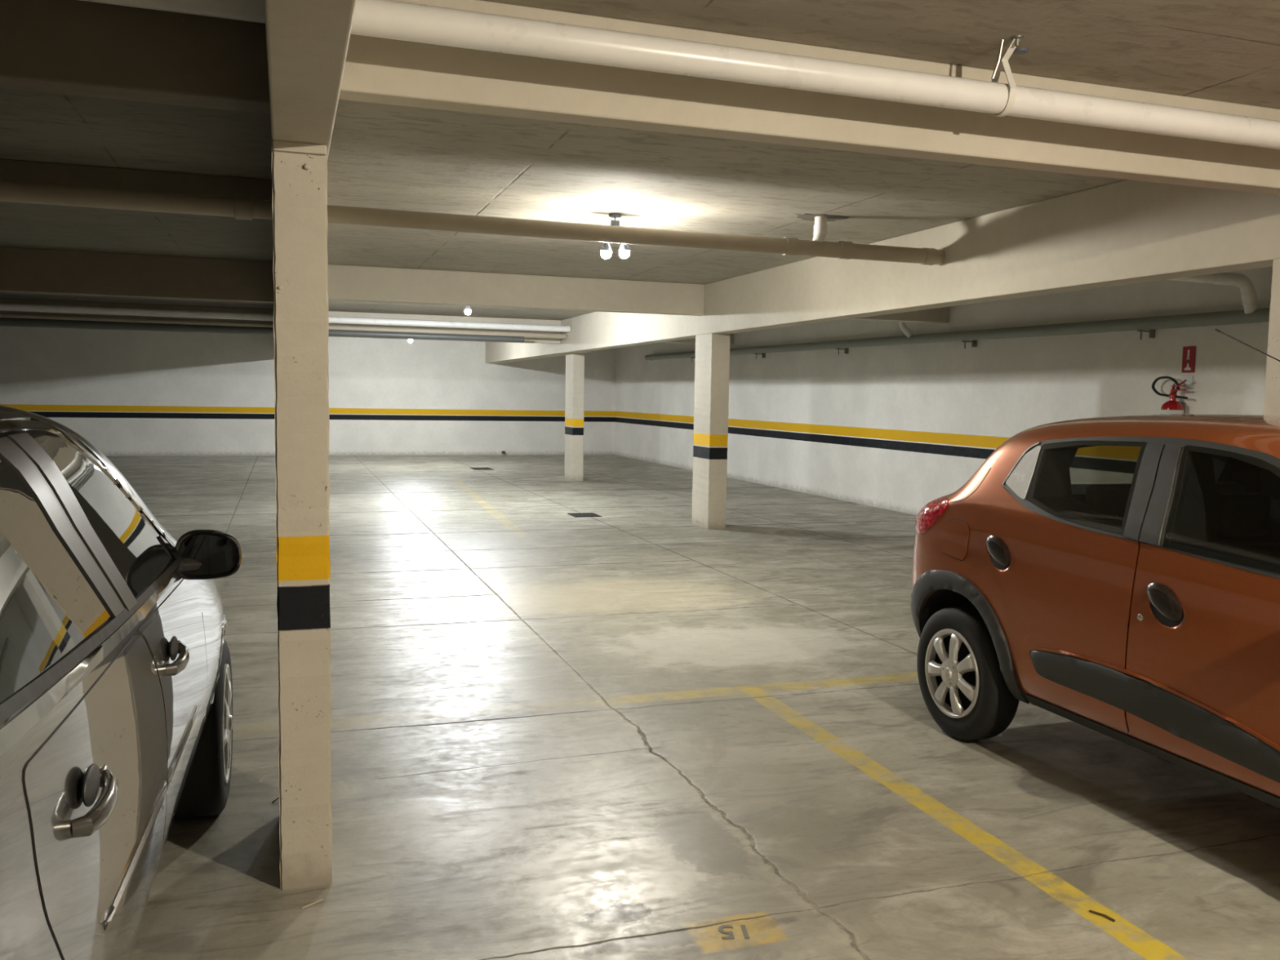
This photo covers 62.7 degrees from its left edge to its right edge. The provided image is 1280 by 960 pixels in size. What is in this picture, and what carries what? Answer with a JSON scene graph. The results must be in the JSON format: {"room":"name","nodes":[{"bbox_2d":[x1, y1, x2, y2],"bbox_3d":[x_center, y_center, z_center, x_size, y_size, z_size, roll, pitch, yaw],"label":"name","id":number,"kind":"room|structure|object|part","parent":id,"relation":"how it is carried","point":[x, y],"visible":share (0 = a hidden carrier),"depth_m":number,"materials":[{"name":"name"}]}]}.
{"room":"parking garage","nodes":[
{"label":"parking garage","id":0,"kind":"room"},
{"bbox_2d":[0,325,615,456],"bbox_3d":[-8.688,-1.928,23.481,16.960,2.760,0.200,-1,5,-19],"label":"wall","id":1,"kind":"structure","parent":0,"point":[128,393],"depth_m":23.50,"materials":[{"name":"paint"}]},
{"bbox_2d":[0,0,1279,319],"bbox_3d":[-3.754,-2.143,9.137,16.760,0.150,30.000,-1,5,-19],"label":"ceiling","id":2,"kind":"structure","parent":0,"point":[381,156],"depth_m":5.74,"materials":[{"name":"concrete"}]},
{"bbox_2d":[0,0,270,114],"bbox_3d":[-5.394,-1.307,1.830,8.970,0.390,0.150,-1,5,-19],"label":"ceiling beam","id":3,"kind":"structure","parent":2,"relation":"attached to","point":[72,47],"depth_m":3.08,"materials":[{"name":"paint"}]},
{"bbox_2d":[0,158,272,200],"bbox_3d":[-6.465,-1.712,4.997,8.970,0.130,0.160,-1,5,-19],"label":"ceiling beam","id":4,"kind":"structure","parent":2,"relation":"attached to","point":[13,171],"depth_m":6.10,"materials":[{"name":"paint"}]},
{"bbox_2d":[0,297,273,334],"bbox_3d":[-9.946,-2.471,15.310,8.970,0.400,0.160,-1,5,-19],"label":"ceiling beam","id":5,"kind":"structure","parent":2,"relation":"attached to","point":[6,300],"depth_m":15.98,"materials":[{"name":"paint"}]},
{"bbox_2d":[0,246,274,302],"bbox_3d":[-7.845,-1.931,9.087,8.970,0.400,0.160,-1,5,-19],"label":"ceiling beam","id":6,"kind":"structure","parent":2,"relation":"attached to","point":[22,270],"depth_m":10.02,"materials":[{"name":"paint"}]},
{"bbox_2d":[264,0,356,158],"bbox_3d":[-3.125,-1.796,9.380,0.160,0.560,30.000,-1,5,-19],"label":"ceiling beam","id":7,"kind":"structure","parent":2,"relation":"attached to","point":[307,41],"depth_m":2.26,"materials":[{"name":"paint"}]},
{"bbox_2d":[0,317,524,342],"bbox_3d":[-7.870,-2.248,15.151,12.600,0.129,0.099,-1,5,-19],"label":"drain pipe","id":8,"kind":"object","parent":7,"relation":"attached to","point":[3,321],"visible":1,"depth_m":15.67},
{"bbox_2d":[0,312,566,338],"bbox_3d":[-7.601,-2.372,15.602,13.400,0.114,0.089,-1,5,-19],"label":"drain pipe","id":9,"kind":"object","parent":7,"relation":"attached to","point":[526,335],"visible":0.84,"depth_m":16.12,"materials":[{"name":"paint"}]},
{"bbox_2d":[0,302,570,332],"bbox_3d":[-7.519,-2.462,15.357,13.400,0.128,0.103,-1,5,-19],"label":"drain pipe","id":10,"kind":"object","parent":7,"relation":"attached to","point":[4,307],"visible":1,"depth_m":15.85,"materials":[{"name":"white plastic"}]},
{"bbox_2d":[328,311,560,343],"bbox_3d":[-3.469,-2.539,17.491,4.380,0.400,0.160,-1,5,-19],"label":"ceiling beam","id":11,"kind":"structure","parent":2,"relation":"attached to","point":[332,313],"depth_m":17.53,"materials":[{"name":"paint"}]},
{"bbox_2d":[464,306,471,314],"bbox_3d":[-2.240,-2.282,13.661,0.089,0.253,0.089,-1,5,-19],"label":"ceiling lamp","id":12,"kind":"object","parent":2,"relation":"hanging from","point":[468,310],"visible":0.59,"depth_m":13.64,"materials":[{"name":"glass"}]},
{"bbox_3d":[-2.241,-2.182,13.669,0.075,0.054,0.075,-1,5,-19],"label":"bulb","id":13,"kind":"part","parent":12,"relation":"part of","materials":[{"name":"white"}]},
{"bbox_2d":[0,181,945,265],"bbox_3d":[-4.172,-1.631,5.474,13.420,0.292,0.151,-1,5,-19],"label":"drain pipe","id":14,"kind":"object","parent":2,"relation":"attached to","point":[249,209],"visible":1,"depth_m":6.49,"materials":[{"name":"paint"}]},
{"bbox_2d":[327,264,704,315],"bbox_3d":[-1.367,-2.027,11.266,4.380,0.345,0.160,-1,5,-19],"label":"ceiling beam","id":15,"kind":"structure","parent":2,"relation":"attached to","point":[345,282],"depth_m":11.18,"materials":[{"name":"paint"}]},
{"bbox_2d":[484,317,594,363],"bbox_3d":[-2.221,-2.742,21.252,0.390,0.560,8.000,-1,5,-19],"label":"ceiling beam","id":16,"kind":"structure","parent":2,"relation":"attached to","point":[495,352],"depth_m":20.80,"materials":[{"name":"paint"}]},
{"bbox_2d":[600,213,630,258],"bbox_3d":[-0.172,-1.707,7.366,0.212,0.313,0.089,-1,5,-19],"label":"ceiling lamp","id":17,"kind":"object","parent":2,"relation":"hanging from","point":[606,250],"visible":0.76,"depth_m":7.34,"materials":[{"name":"glass"}]},
{"bbox_2d":[600,242,611,250],"bbox_3d":[-0.236,-1.655,7.349,0.078,0.105,0.078,-1,5,-19],"label":"socket","id":18,"kind":"object","parent":17,"relation":"attached to","point":[606,246],"depth_m":7.33,"materials":[{"name":"plastic"}]},
{"bbox_3d":[-0.237,-1.577,7.355,0.075,0.054,0.075,-1,5,-19],"label":"bulb","id":19,"kind":"part","parent":17,"relation":"part of","materials":[{"name":"white glass"}]},
{"bbox_3d":[-0.175,-1.773,7.359,0.060,0.140,0.030,-1,5,-19],"label":"cord","id":20,"kind":"part","parent":17,"relation":"part of","materials":[{"name":"plastic"}]},
{"bbox_3d":[-0.110,-1.589,7.397,0.075,0.054,0.075,-1,5,-19],"label":"bulb","id":21,"kind":"part","parent":17,"relation":"part of","materials":[{"name":"white glass"}]},
{"bbox_2d":[618,243,630,251],"bbox_3d":[-0.109,-1.667,7.391,0.078,0.105,0.078,-1,5,-19],"label":"socket","id":22,"kind":"object","parent":17,"relation":"attached to","point":[624,246],"depth_m":7.37,"materials":[{"name":"plastic"}]},
{"bbox_2d":[666,333,733,344],"bbox_3d":[0.332,-2.623,18.767,2.860,0.310,0.160,-1,5,-19],"label":"ceiling beam","id":23,"kind":"structure","parent":2,"relation":"attached to","point":[731,338],"depth_m":18.89,"materials":[{"name":"paint"}]},
{"bbox_2d":[338,0,1279,195],"bbox_3d":[1.088,-1.404,3.995,4.380,0.330,0.120,-1,5,-19],"label":"ceiling beam","id":24,"kind":"structure","parent":2,"relation":"attached to","point":[379,70],"depth_m":3.75,"materials":[{"name":"paint"}]},
{"bbox_2d":[795,213,848,221],"bbox_3d":[1.254,-1.837,7.347,0.402,0.006,0.260,-1,5,-19],"label":"mortar patch","id":25,"kind":"object","parent":2,"relation":"attached to","point":[805,216],"visible":0.87,"depth_m":7.31,"materials":[{"name":"grey concrete"}]},
{"bbox_2d":[851,306,949,323],"bbox_3d":[2.357,-2.083,12.519,3.020,0.310,0.160,-1,5,-19],"label":"ceiling beam","id":26,"kind":"structure","parent":2,"relation":"attached to","point":[939,315],"depth_m":12.80,"materials":[{"name":"paint"}]},
{"bbox_2d":[571,179,1279,351],"bbox_3d":[2.486,-1.514,7.062,0.230,0.560,22.000,-1,5,-19],"label":"ceiling beam","id":27,"kind":"structure","parent":2,"relation":"attached to","point":[1126,232],"depth_m":6.86,"materials":[{"name":"paint"}]},
{"bbox_2d":[991,35,1023,116],"bbox_3d":[1.274,-1.417,3.703,0.076,0.252,0.155,-1,5,-19],"label":"hanger","id":28,"kind":"object","parent":2,"relation":"hanging from","point":[1002,61],"visible":0.91,"depth_m":3.68,"materials":[{"name":"metal"}]},
{"bbox_2d":[80,0,1279,149],"bbox_3d":[-1.577,-1.331,2.762,16.600,0.153,0.103,-1,5,-19],"label":"drain pipe","id":29,"kind":"object","parent":28,"relation":"hanging from","point":[384,19],"visible":1,"depth_m":3.37,"materials":[{"name":"white plastic"}]},
{"bbox_2d":[1013,47,1028,54],"bbox_3d":[1.370,-1.543,3.781,0.060,0.010,0.060,-1,5,-19],"label":"plug","id":30,"kind":"object","parent":2,"relation":"attached to","point":[1021,51],"visible":0.92,"depth_m":3.77,"materials":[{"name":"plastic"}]},
{"bbox_2d":[106,454,1279,959],"bbox_3d":[-3.802,0.742,9.371,16.760,0.122,30.000,-1,5,-19],"label":"floor","id":31,"kind":"structure","parent":0,"point":[638,730],"depth_m":4.25,"materials":[{"name":"concrete"}]},
{"bbox_2d":[0,404,242,959],"bbox_3d":[-1.909,0.546,2.222,1.978,1.494,4.167,0,5,-17],"label":"hatchback car","id":32,"kind":"object","parent":31,"relation":"on","point":[116,682],"visible":1,"depth_m":1.73,"materials":[{"name":"silver metal"}]},
{"bbox_3d":[-0.976,0.094,1.781,0.104,0.336,0.297,3,5,26],"label":"door sash","id":33,"kind":"part","parent":32,"relation":"part of","materials":[{"name":"silver metal"}]},
{"bbox_3d":[-1.007,0.086,1.884,0.107,0.342,0.296,3,5,26],"label":"door sash","id":34,"kind":"part","parent":32,"relation":"part of","materials":[{"name":"silver metal"}]},
{"bbox_3d":[-1.122,0.093,1.834,0.342,0.394,1.927,0,5,-16],"label":"chrome window trim","id":35,"kind":"part","parent":32,"relation":"part of","materials":[{"name":"silver metal"}]},
{"bbox_3d":[-1.083,0.086,1.826,0.427,0.401,2.030,1,5,2],"label":"roof drip trim","id":36,"kind":"part","parent":32,"relation":"part of","materials":[{"name":"silver metal"}]},
{"bbox_2d":[81,763,100,806],"bbox_3d":[-0.785,0.436,1.502,0.016,0.056,0.100,0,5,-17],"label":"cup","id":37,"kind":"object","parent":32,"relation":"on","point":[91,775],"depth_m":1.48,"materials":[{"name":"black plastic"}]},
{"bbox_3d":[-0.946,0.261,1.895,0.046,0.112,1.953,0,5,-17],"label":"chrome belt trim","id":38,"kind":"part","parent":32,"relation":"part of","materials":[{"name":"silver metal"}]},
{"bbox_3d":[-0.775,0.460,1.503,0.046,0.040,0.180,0,5,-17],"label":"door handle","id":39,"kind":"part","parent":32,"relation":"part of","materials":[{"name":"silver metal"}]},
{"bbox_3d":[-0.911,0.673,1.765,0.096,0.745,1.050,0,5,-17],"label":"door","id":40,"kind":"part","parent":32,"relation":"part of","materials":[{"name":"silver metal"}]},
{"bbox_3d":[-0.906,0.660,1.895,0.017,0.058,0.693,0,5,-17],"label":"moulding","id":41,"kind":"part","parent":32,"relation":"part of","materials":[{"name":"silver metal"}]},
{"bbox_3d":[-1.172,0.612,2.601,0.100,0.722,1.062,0,5,-17],"label":"door","id":42,"kind":"part","parent":32,"relation":"part of","materials":[{"name":"silver metal"}]},
{"bbox_2d":[168,635,177,661],"bbox_3d":[-1.073,0.387,2.417,0.016,0.056,0.100,0,5,-17],"label":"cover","id":43,"kind":"object","parent":32,"relation":"on","point":[173,642],"depth_m":2.39,"materials":[{"name":"black plastic"}]},
{"bbox_3d":[-1.063,0.411,2.418,0.046,0.040,0.180,0,5,-17],"label":"door handle","id":44,"kind":"part","parent":32,"relation":"part of","materials":[{"name":"silver metal"}]},
{"bbox_3d":[-1.114,0.635,2.558,0.018,0.030,0.628,0,5,-17],"label":"moulding","id":45,"kind":"part","parent":32,"relation":"part of","materials":[{"name":"silver metal"}]},
{"bbox_3d":[-1.233,0.220,2.794,0.128,0.068,0.067,-1,5,-28],"label":"mirror arm","id":46,"kind":"part","parent":32,"relation":"part of","materials":[{"name":"black plastic"}]},
{"bbox_2d":[180,535,235,574],"bbox_3d":[-1.152,0.200,2.801,0.137,0.106,0.008,0,5,-17],"label":"mirror glass","id":47,"kind":"object","parent":32,"relation":"attached to","point":[199,554],"depth_m":2.80,"materials":[{"name":"black mirror"}]},
{"bbox_2d":[174,528,242,579],"bbox_3d":[-1.165,0.196,2.843,0.168,0.133,0.126,0,5,-17],"label":"mirror","id":48,"kind":"object","parent":32,"relation":"attached to","point":[204,553],"depth_m":2.80,"materials":[{"name":"black plastic"}]},
{"bbox_2d":[271,140,332,889],"bbox_3d":[-1.084,0.111,3.364,0.153,2.200,0.616,-1,5,-19],"label":"concrete column","id":49,"kind":"structure","parent":31,"relation":"on","point":[299,170],"depth_m":3.08,"materials":[{"name":"paint"}]},
{"bbox_2d":[301,898,323,908],"bbox_3d":[-0.956,1.237,3.065,0.004,0.005,0.070,5,6,41],"label":"straw","id":50,"kind":"object","parent":31,"relation":"on","point":[322,899],"visible":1,"depth_m":3.06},
{"bbox_2d":[470,467,493,470],"bbox_3d":[-3.112,-0.224,20.640,0.380,0.008,0.600,-1,5,-19],"label":"floor drain","id":51,"kind":"object","parent":31,"relation":"on","point":[474,468],"visible":1,"depth_m":20.52,"materials":[{"name":"metal"}]},
{"bbox_2d":[564,352,584,480],"bbox_3d":[-1.148,-1.105,18.352,0.203,2.200,0.533,-1,5,-19],"label":"concrete column","id":52,"kind":"structure","parent":31,"relation":"on","point":[575,362],"depth_m":18.14,"materials":[{"name":"paint"}]},
{"bbox_2d":[567,512,601,517],"bbox_3d":[-0.694,0.432,13.041,0.340,0.008,0.420,-1,5,-19],"label":"floor drain","id":53,"kind":"object","parent":31,"relation":"on","point":[576,514],"visible":1,"depth_m":13.00,"materials":[{"name":"metal"}]},
{"bbox_2d":[691,333,730,528],"bbox_3d":[0.811,-0.564,12.081,0.223,2.200,0.513,-1,5,-19],"label":"concrete column","id":54,"kind":"structure","parent":31,"relation":"on","point":[712,361],"depth_m":11.89,"materials":[{"name":"paint"}]},
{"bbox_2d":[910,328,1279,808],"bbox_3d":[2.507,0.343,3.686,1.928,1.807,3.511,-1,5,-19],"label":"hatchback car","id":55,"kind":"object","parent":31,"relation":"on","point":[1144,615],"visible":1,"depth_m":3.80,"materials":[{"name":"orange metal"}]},
{"bbox_2d":[914,496,948,533],"bbox_3d":[1.365,0.163,4.900,0.108,0.191,0.324,1,5,1],"label":"tail lamp","id":56,"kind":"object","parent":55,"relation":"attached to","point":[933,518],"depth_m":4.83,"materials":[{"name":"red plastic"}]},
{"bbox_3d":[1.395,0.261,4.655,0.024,0.169,0.202,-1,5,-19],"label":"fuel door","id":57,"kind":"part","parent":55,"relation":"part of","materials":[{"name":"orange metal"}]},
{"bbox_3d":[1.421,0.857,4.670,0.048,0.377,0.377,-1,5,-19],"label":"brake shadow plate","id":58,"kind":"part","parent":55,"relation":"part of","materials":[{"name":"metal"}]},
{"bbox_3d":[1.482,0.293,4.357,0.022,0.114,0.155,-1,5,-19],"label":"door handle","id":59,"kind":"part","parent":55,"relation":"part of","materials":[{"name":"plastic"}]},
{"bbox_3d":[1.583,-0.034,4.335,0.101,0.220,0.147,-1,5,-19],"label":"quarter trim","id":60,"kind":"part","parent":55,"relation":"part of","materials":[{"name":"grey plastic"}]},
{"bbox_3d":[1.596,0.463,4.096,0.069,0.812,0.875,0,5,-17],"label":"door","id":61,"kind":"part","parent":55,"relation":"part of","materials":[{"name":"orange metal"}]},
{"bbox_3d":[1.788,0.039,3.720,0.166,0.339,0.079,-3,6,-37],"label":"pillar sash","id":62,"kind":"part","parent":55,"relation":"part of","materials":[{"name":"black plastic"}]},
{"bbox_3d":[1.774,0.783,3.527,0.045,0.182,1.362,-1,5,-19],"label":"moulding","id":63,"kind":"part","parent":55,"relation":"part of","materials":[{"name":"black plastic"}]},
{"bbox_3d":[1.815,0.049,3.637,0.172,0.347,0.089,-2,6,-34],"label":"pillar sash","id":64,"kind":"part","parent":55,"relation":"part of","materials":[{"name":"black plastic"}]},
{"bbox_3d":[1.761,0.409,3.532,0.022,0.114,0.155,-1,5,-19],"label":"door handle","id":65,"kind":"part","parent":55,"relation":"part of","materials":[{"name":"plastic"}]},
{"bbox_3d":[1.887,0.600,3.225,0.050,0.688,0.977,-1,5,-19],"label":"door","id":66,"kind":"part","parent":55,"relation":"part of","materials":[{"name":"orange metal"}]},
{"bbox_3d":[2.519,0.262,4.556,0.404,0.135,0.106,-1,5,-19],"label":"seat","id":67,"kind":"part","parent":55,"relation":"part of","materials":[{"name":"black fabric"}]},
{"bbox_3d":[2.168,0.309,3.790,0.404,0.154,0.106,-1,5,-19],"label":"seat","id":68,"kind":"part","parent":55,"relation":"part of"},
{"bbox_2d":[1088,910,1115,921],"bbox_3d":[1.353,1.274,3.073,0.011,0.009,0.076,-3,6,-40],"label":"twig","id":69,"kind":"object","parent":31,"relation":"on","point":[1091,911],"visible":1,"depth_m":3.07,"materials":[{"name":"brown wood"}]},
{"bbox_2d":[1263,258,1279,414],"bbox_3d":[3.225,0.058,4.901,0.223,2.200,0.593,-1,5,-19],"label":"concrete column","id":70,"kind":"structure","parent":31,"relation":"on","point":[1272,388],"depth_m":5.05,"materials":[{"name":"paint"}]},
{"bbox_2d":[613,266,1272,515],"bbox_3d":[4.226,-0.785,12.055,0.200,2.760,30.200,-1,5,-19],"label":"wall","id":71,"kind":"structure","parent":0,"point":[899,428],"depth_m":13.20,"materials":[{"name":"paint"}]},
{"bbox_2d":[644,307,1270,362],"bbox_3d":[3.409,-1.800,13.809,0.206,0.318,20.201,-1,5,-19],"label":"pipe","id":72,"kind":"object","parent":71,"relation":"attached to","point":[1148,324],"visible":0.98,"depth_m":11.21,"materials":[{"name":"metal"}]},
{"bbox_2d":[897,321,913,337],"bbox_3d":[3.396,-2.051,13.412,0.217,0.474,0.080,-1,5,-19],"label":"pipe","id":73,"kind":"object","parent":72,"relation":"attached to","point":[904,329],"visible":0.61,"depth_m":13.39,"materials":[{"name":"white plastic"}]},
{"bbox_2d":[1167,272,1257,313],"bbox_3d":[3.736,-1.554,8.281,2.900,0.375,0.116,0,5,-17],"label":"pipe","id":74,"kind":"object","parent":72,"relation":"attached to","point":[1248,295],"visible":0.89,"depth_m":8.59,"materials":[{"name":"white plastic"}]},
{"bbox_2d":[1151,376,1187,414],"bbox_3d":[4.822,-0.599,9.594,0.214,0.697,0.370,-4,7,-45],"label":"fire extinguisher","id":75,"kind":"object","parent":71,"relation":"attached to","point":[1172,406],"visible":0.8,"depth_m":9.51,"materials":[{"name":"red metal"}]},
{"bbox_2d":[1181,375,1193,386],"bbox_3d":[4.966,-0.894,9.524,0.008,0.100,0.125,-1,5,-19],"label":"paper notice","id":76,"kind":"object","parent":71,"relation":"attached to","point":[1189,383],"visible":0.86,"depth_m":9.51,"materials":[{"name":"white paper"}]},
{"bbox_2d":[1181,346,1195,373],"bbox_3d":[4.967,-1.090,9.504,0.010,0.235,0.136,-1,5,-19],"label":"fire sign","id":77,"kind":"object","parent":71,"relation":"attached to","point":[1188,353],"visible":1,"depth_m":9.50,"materials":[{"name":"red plastic"}]}
]}

